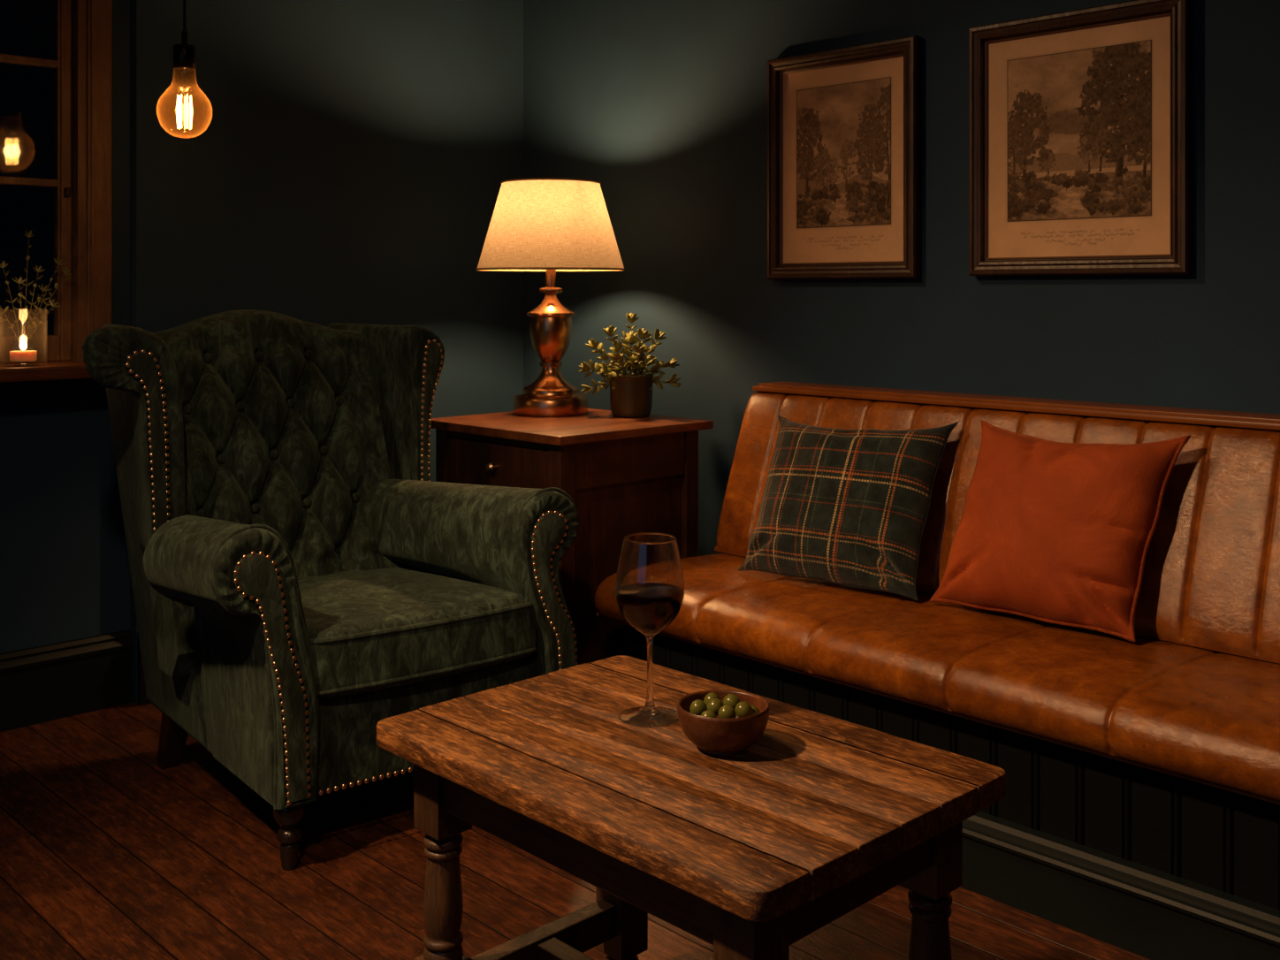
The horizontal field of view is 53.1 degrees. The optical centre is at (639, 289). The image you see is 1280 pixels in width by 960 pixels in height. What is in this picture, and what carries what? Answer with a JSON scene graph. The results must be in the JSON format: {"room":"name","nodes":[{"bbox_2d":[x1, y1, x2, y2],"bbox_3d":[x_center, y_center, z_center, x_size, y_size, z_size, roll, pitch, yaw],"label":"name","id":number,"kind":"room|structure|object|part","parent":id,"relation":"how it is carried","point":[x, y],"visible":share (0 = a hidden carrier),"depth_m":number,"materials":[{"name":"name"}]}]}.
{"room":"bar","nodes":[
{"label":"bar","id":0,"kind":"room"},
{"bbox_2d":[0,0,129,653],"bbox_3d":[-2.883,-0.125,2.311,3.862,2.550,0.200,0,0,-44],"label":"wall","id":1,"kind":"structure","parent":0,"point":[64,570],"depth_m":3.46,"materials":[{"name":"blue paint"}]},
{"bbox_2d":[0,0,111,382],"bbox_3d":[-1.866,-0.499,3.109,1.255,1.461,0.345,0,0,-44],"label":"window","id":2,"kind":"structure","parent":1,"relation":"in","point":[81,64],"depth_m":3.48,"materials":[{"name":"brown wood"}]},
{"bbox_2d":[0,309,46,366],"bbox_3d":[-1.564,0.122,3.251,0.110,0.145,0.110,0,0,-44],"label":"tealight holder","id":3,"kind":"object","parent":2,"relation":"on","point":[23,355],"visible":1,"depth_m":3.23,"materials":[{"name":"clear glass"}]},
{"bbox_3d":[-1.918,-0.468,3.163,0.991,1.325,0.045,0,0,-44],"label":"sash","id":4,"kind":"part","parent":2,"relation":"part of","materials":[{"name":"brown wood"}]},
{"bbox_2d":[0,230,72,364],"bbox_3d":[-1.599,0.021,3.336,0.228,0.348,0.070,0,0,-36],"label":"plant","id":5,"kind":"object","parent":2,"relation":"on","point":[30,342],"visible":0.98,"depth_m":3.34,"materials":[{"name":"leaf"},{"name":"glass"}]},
{"bbox_3d":[-1.607,0.163,3.341,0.052,0.064,0.052,0,0,-44],"label":"pot","id":6,"kind":"part","parent":5,"relation":"part of","materials":[{"name":"gold metal"}]},
{"bbox_3d":[-1.866,0.213,3.109,1.255,0.036,0.345,0,0,-44],"label":"sill","id":7,"kind":"part","parent":2,"relation":"part of","materials":[{"name":"brown wood"}]},
{"bbox_3d":[-1.876,-0.517,3.119,1.195,1.425,0.036,0,0,-44],"label":"casing","id":8,"kind":"part","parent":2,"relation":"part of","materials":[{"name":"brown wood"}]},
{"bbox_2d":[0,629,151,731],"bbox_3d":[-2.261,1.050,2.722,5.129,0.200,0.073,0,0,-44],"label":"baseboard","id":9,"kind":"structure","parent":1,"relation":"attached to","point":[57,681],"depth_m":3.44,"materials":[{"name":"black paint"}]},
{"bbox_2d":[129,0,523,704],"bbox_3d":[-0.987,-0.125,4.111,1.368,2.550,0.245,0,0,-44],"label":"wall","id":10,"kind":"structure","parent":0,"point":[352,160],"depth_m":3.98,"materials":[{"name":"blue paint"}]},
{"bbox_2d":[0,702,1150,959],"bbox_3d":[-0.318,1.200,0.711,5.330,0.100,6.065,0,0,-44],"label":"floor","id":11,"kind":"structure","parent":0,"point":[107,853],"depth_m":2.48,"materials":[{"name":"brown wood"}]},
{"bbox_2d":[81,309,579,870],"bbox_3d":[-0.808,0.601,3.012,0.975,1.099,1.016,0,0,-38],"label":"wingback armchair","id":12,"kind":"object","parent":11,"relation":"on","point":[302,581],"visible":0.91,"depth_m":2.86,"materials":[{"name":"green fabric"}]},
{"bbox_3d":[-1.067,0.362,2.775,0.087,0.454,0.019,0,0,-38],"label":"wing panel","id":13,"kind":"part","parent":12,"relation":"part of","materials":[{"name":"green fabric"}]},
{"bbox_3d":[-1.106,0.612,2.971,0.142,0.803,0.457,0,0,-38],"label":"panel","id":14,"kind":"part","parent":12,"relation":"part of","materials":[{"name":"green fabric"}]},
{"bbox_3d":[-1.113,1.077,3.078,0.062,0.145,0.100,0,0,-38],"label":"leg","id":15,"kind":"part","parent":12,"relation":"part of","materials":[{"name":"brown wood"}]},
{"bbox_3d":[-0.958,0.808,2.834,0.118,0.415,0.804,0,0,-38],"label":"panel","id":16,"kind":"part","parent":12,"relation":"part of","materials":[{"name":"green fabric"}]},
{"bbox_3d":[-0.843,0.737,2.611,0.248,0.555,0.379,0,0,-38],"label":"arm","id":17,"kind":"part","parent":12,"relation":"part of","materials":[{"name":"green fabric"}]},
{"bbox_3d":[-0.714,0.753,2.479,0.147,0.493,0.019,0,0,-38],"label":"arm panel","id":18,"kind":"part","parent":12,"relation":"part of","materials":[{"name":"green fabric"}]},
{"bbox_3d":[-0.896,0.451,3.104,0.570,0.799,0.424,0,0,-38],"label":"tufted backrest","id":19,"kind":"part","parent":12,"relation":"part of","materials":[{"name":"green fabric"}]},
{"bbox_3d":[-0.697,1.081,2.546,0.063,0.137,0.063,0,0,-38],"label":"leg","id":20,"kind":"part","parent":12,"relation":"part of","materials":[{"name":"brown wood"}]},
{"bbox_2d":[297,567,535,700],"bbox_3d":[-0.616,0.744,2.872,0.610,0.164,0.528,0,0,-38],"label":"seat cushion","id":21,"kind":"object","parent":12,"relation":"on","point":[364,633],"depth_m":2.72,"materials":[{"name":"green fabric"}]},
{"bbox_3d":[-0.687,0.921,3.006,0.616,0.187,0.749,0,0,-38],"label":"seat rail","id":22,"kind":"part","parent":12,"relation":"part of","materials":[{"name":"green fabric"}]},
{"bbox_3d":[-0.538,0.356,3.285,0.056,0.448,0.019,0,0,-38],"label":"wing panel","id":23,"kind":"part","parent":12,"relation":"part of","materials":[{"name":"green fabric"}]},
{"bbox_3d":[-0.427,0.734,3.049,0.306,0.562,0.564,0,0,-38],"label":"arm","id":24,"kind":"part","parent":12,"relation":"part of","materials":[{"name":"green fabric"}]},
{"bbox_3d":[-0.493,0.808,3.180,0.808,0.415,0.107,0,0,43],"label":"panel","id":25,"kind":"part","parent":12,"relation":"part of","materials":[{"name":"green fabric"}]},
{"bbox_3d":[-0.197,0.750,2.879,0.118,0.500,0.019,0,0,-38],"label":"arm panel","id":26,"kind":"part","parent":12,"relation":"part of","materials":[{"name":"green fabric"}]},
{"bbox_2d":[430,408,713,664],"bbox_3d":[-0.211,0.762,3.677,0.575,0.775,0.616,0,0,-44],"label":"side table","id":27,"kind":"object","parent":11,"relation":"on","point":[622,476],"visible":0.42,"depth_m":3.47,"materials":[{"name":"brown wood"}]},
{"bbox_3d":[-0.403,0.485,3.492,0.031,0.028,0.028,0,0,-44],"label":"knob","id":28,"kind":"part","parent":27,"relation":"part of","materials":[{"name":"gold metal"}]},
{"bbox_3d":[-0.384,0.485,3.511,0.023,0.124,0.450,0,0,-44],"label":"drawer","id":29,"kind":"part","parent":27,"relation":"part of","materials":[{"name":"brown wood"}]},
{"bbox_2d":[475,177,624,417],"bbox_3d":[-0.269,0.026,3.860,0.449,0.697,0.449,0,0,-44],"label":"table lamp","id":30,"kind":"object","parent":27,"relation":"on","point":[550,225],"visible":1,"depth_m":3.73,"materials":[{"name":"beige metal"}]},
{"bbox_3d":[-0.269,-0.059,3.860,0.449,0.006,0.449,0,0,-44],"label":"shade trim","id":31,"kind":"part","parent":30,"relation":"part of","materials":[{"name":"beige fabric"}]},
{"bbox_3d":[-0.269,-0.074,3.860,0.043,0.146,0.043,0,0,-44],"label":"lamp stem","id":32,"kind":"part","parent":30,"relation":"part of","materials":[{"name":"orange metal"}]},
{"bbox_3d":[-0.269,-0.189,3.860,0.443,0.260,0.443,0,0,-44],"label":"lamp shade","id":33,"kind":"part","parent":30,"relation":"part of","materials":[{"name":"white fabric"}]},
{"bbox_3d":[-0.269,-0.319,3.860,0.299,0.006,0.299,0,0,-44],"label":"shade trim","id":34,"kind":"part","parent":30,"relation":"part of","materials":[{"name":"beige fabric"}]},
{"bbox_2d":[578,312,680,418],"bbox_3d":[-0.030,0.222,3.775,0.302,0.306,0.163,0,0,-3],"label":"potted succulent","id":35,"kind":"object","parent":27,"relation":"on","point":[631,393],"visible":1,"depth_m":3.75,"materials":[{"name":"green plant"}]},
{"bbox_2d":[609,373,653,418],"bbox_3d":[-0.026,0.314,3.777,0.131,0.122,0.131,0,0,-44],"label":"pot","id":36,"kind":"object","parent":35,"relation":"attached to","point":[630,394],"depth_m":3.72,"materials":[{"name":"brown ceramic"}]},
{"bbox_2d":[376,655,1005,959],"bbox_3d":[0.048,0.890,1.775,0.507,0.520,0.749,0,0,-44],"label":"coffee table","id":37,"kind":"object","parent":11,"relation":"on","point":[751,853],"visible":0.98,"depth_m":1.66,"materials":[{"name":"brown wood"}]},
{"bbox_3d":[-0.286,0.907,1.864,0.060,0.486,0.060,0,0,-44],"label":"leg","id":38,"kind":"part","parent":37,"relation":"part of","materials":[{"name":"brown wood"}]},
{"bbox_3d":[-0.030,0.907,2.112,0.060,0.486,0.060,0,0,-44],"label":"leg","id":39,"kind":"part","parent":37,"relation":"part of","materials":[{"name":"brown wood"}]},
{"bbox_2d":[615,532,684,727],"bbox_3d":[0.015,0.497,1.884,0.101,0.265,0.101,0,0,-7],"label":"wine glass","id":40,"kind":"object","parent":37,"relation":"on","point":[650,587],"visible":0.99,"depth_m":1.85,"materials":[{"name":"clear glass"}]},
{"bbox_2d":[677,689,769,756],"bbox_3d":[0.114,0.599,1.760,0.127,0.060,0.127,0,0,-44],"label":"wooden bowl","id":41,"kind":"object","parent":37,"relation":"on","point":[715,736],"visible":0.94,"depth_m":1.72,"materials":[{"name":"brown wood"}]},
{"bbox_2d":[689,699,707,716],"bbox_3d":[0.080,0.578,1.764,0.023,0.025,0.023,0,0,-7],"label":"olive","id":42,"kind":"object","parent":41,"relation":"in","point":[697,706],"visible":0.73,"depth_m":1.76,"materials":[{"name":"green food"}]},
{"bbox_2d":[700,709,716,717],"bbox_3d":[0.093,0.584,1.739,0.024,0.025,0.023,0,0,-44],"label":"olive","id":43,"kind":"object","parent":41,"relation":"in","point":[709,713],"visible":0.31,"depth_m":1.73,"materials":[{"name":"green food"}]},
{"bbox_2d":[703,692,719,706],"bbox_3d":[0.100,0.574,1.782,0.023,0.025,0.023,0,0,12],"label":"olive","id":44,"kind":"object","parent":41,"relation":"in","point":[709,696],"visible":0.46,"depth_m":1.78,"materials":[{"name":"green food"}]},
{"bbox_2d":[706,698,723,716],"bbox_3d":[0.103,0.573,1.757,0.023,0.024,0.024,0,0,-35],"label":"olive","id":45,"kind":"object","parent":41,"relation":"in","point":[713,704],"visible":0.82,"depth_m":1.75,"materials":[{"name":"green food"}]},
{"bbox_2d":[718,704,736,718],"bbox_3d":[0.118,0.576,1.736,0.024,0.024,0.023,0,0,-32],"label":"olive","id":46,"kind":"object","parent":41,"relation":"in","point":[725,712],"visible":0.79,"depth_m":1.73,"materials":[{"name":"green food"}]},
{"bbox_2d":[723,693,740,710],"bbox_3d":[0.127,0.574,1.778,0.024,0.023,0.024,0,0,-35],"label":"olive","id":47,"kind":"object","parent":41,"relation":"in","point":[732,700],"visible":0.62,"depth_m":1.77,"materials":[{"name":"green food"}]},
{"bbox_2d":[734,700,753,717],"bbox_3d":[0.142,0.577,1.754,0.024,0.024,0.023,0,0,-11],"label":"olive","id":48,"kind":"object","parent":41,"relation":"in","point":[742,709],"visible":0.86,"depth_m":1.75,"materials":[{"name":"green food"}]},
{"bbox_2d":[750,704,760,715],"bbox_3d":[0.154,0.587,1.769,0.023,0.025,0.023,0,0,13],"label":"olive","id":49,"kind":"object","parent":41,"relation":"in","point":[755,709],"visible":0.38,"depth_m":1.76,"materials":[{"name":"green food"}]},
{"bbox_3d":[0.125,0.907,1.438,0.060,0.486,0.060,0,0,-44],"label":"leg","id":50,"kind":"part","parent":37,"relation":"part of","materials":[{"name":"brown wood"}]},
{"bbox_3d":[0.382,0.907,1.686,0.060,0.486,0.060,0,0,-44],"label":"leg","id":51,"kind":"part","parent":37,"relation":"part of","materials":[{"name":"brown wood"}]},
{"bbox_2d":[594,380,1279,959],"bbox_3d":[1.043,0.706,2.474,0.719,0.888,2.610,0,0,-44],"label":"bench","id":52,"kind":"object","parent":11,"relation":"on","point":[1139,813],"visible":0.7,"depth_m":2.50,"materials":[{"name":"leather"}]},
{"bbox_2d":[738,415,958,601],"bbox_3d":[0.481,0.506,3.108,0.524,0.386,0.235,0,0,42],"label":"throw cushion","id":53,"kind":"object","parent":52,"relation":"on","point":[847,507],"visible":1,"depth_m":3.03,"materials":[{"name":"fabric"}]},
{"bbox_3d":[0.968,0.761,2.401,0.511,0.115,2.610,0,0,-44],"label":"seat","id":54,"kind":"part","parent":52,"relation":"part of","materials":[{"name":"leather"}]},
{"bbox_3d":[1.074,0.985,2.483,0.606,0.331,2.580,0,0,-44],"label":"panel","id":55,"kind":"part","parent":52,"relation":"part of","materials":[{"name":"paint"}]},
{"bbox_3d":[1.192,0.496,2.618,0.247,0.428,2.610,0,0,-44],"label":"backrest","id":56,"kind":"part","parent":52,"relation":"part of","materials":[{"name":"leather"}]},
{"bbox_3d":[1.259,0.273,2.674,0.130,0.021,2.598,0,0,-44],"label":"rail","id":57,"kind":"part","parent":52,"relation":"part of","materials":[{"name":"wood"}]},
{"bbox_2d":[929,419,1190,642],"bbox_3d":[0.875,0.500,2.733,0.205,0.403,0.523,0,0,-44],"label":"throw cushion","id":58,"kind":"object","parent":52,"relation":"on","point":[1060,533],"visible":1,"depth_m":2.66,"materials":[{"name":"orange fabric"}]},
{"bbox_3d":[0.840,1.080,2.257,0.049,0.140,2.580,0,0,-44],"label":"skirting","id":59,"kind":"part","parent":52,"relation":"part of","materials":[{"name":"blue paint"}]},
{"bbox_2d":[523,0,1279,556],"bbox_3d":[1.563,-0.125,2.527,0.100,2.550,6.065,0,0,-44],"label":"wall","id":60,"kind":"structure","parent":0,"point":[662,104],"depth_m":3.54,"materials":[{"name":"blue paint"}]},
{"bbox_2d":[767,35,921,279],"bbox_3d":[0.544,-0.341,3.486,0.033,0.625,0.499,0,0,-44],"label":"framed print","id":61,"kind":"object","parent":60,"relation":"attached to","point":[844,125],"visible":1,"depth_m":3.48,"materials":[{"name":"brown wood"}]},
{"bbox_2d":[968,0,1193,275],"bbox_3d":[1.014,-0.342,2.999,0.033,0.617,0.543,0,0,-44],"label":"framed print","id":62,"kind":"object","parent":60,"relation":"attached to","point":[1081,120],"visible":1,"depth_m":2.98,"materials":[{"name":"brown wood"}]},
{"bbox_3d":[-0.318,-1.450,0.711,5.330,0.100,6.065,0,0,-44],"label":"ceiling","id":63,"kind":"structure","parent":0,"visible":0},
{"bbox_2d":[156,0,212,138],"bbox_3d":[-1.101,-0.882,3.100,0.128,1.036,0.128,0,0,-44],"label":"pendant bulb","id":64,"kind":"object","parent":63,"relation":"hanging from","point":[184,53],"visible":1,"depth_m":3.09,"materials":[{"name":"orange glass"}]},
{"bbox_3d":[-1.101,-0.448,3.100,0.128,0.168,0.128,0,0,-44],"label":"glass globe","id":65,"kind":"part","parent":64,"relation":"part of","materials":[{"name":"orange glass"}]},
{"bbox_3d":[-1.101,-0.454,3.100,0.018,0.149,0.018,0,0,-44],"label":"filament stem","id":66,"kind":"part","parent":64,"relation":"part of","materials":[{"name":"clear glass"}]},
{"bbox_3d":[-1.101,-0.992,3.100,0.090,0.817,0.090,0,0,-44],"label":"cord","id":67,"kind":"part","parent":64,"relation":"part of","materials":[{"name":"black rubber"}]},
{"bbox_2d":[173,30,196,70],"bbox_3d":[-1.101,-0.577,3.100,0.052,0.092,0.052,0,0,-44],"label":"bulb socket","id":68,"kind":"object","parent":64,"relation":"attached to","point":[184,53],"depth_m":3.08,"materials":[{"name":"black metal"}]}
]}

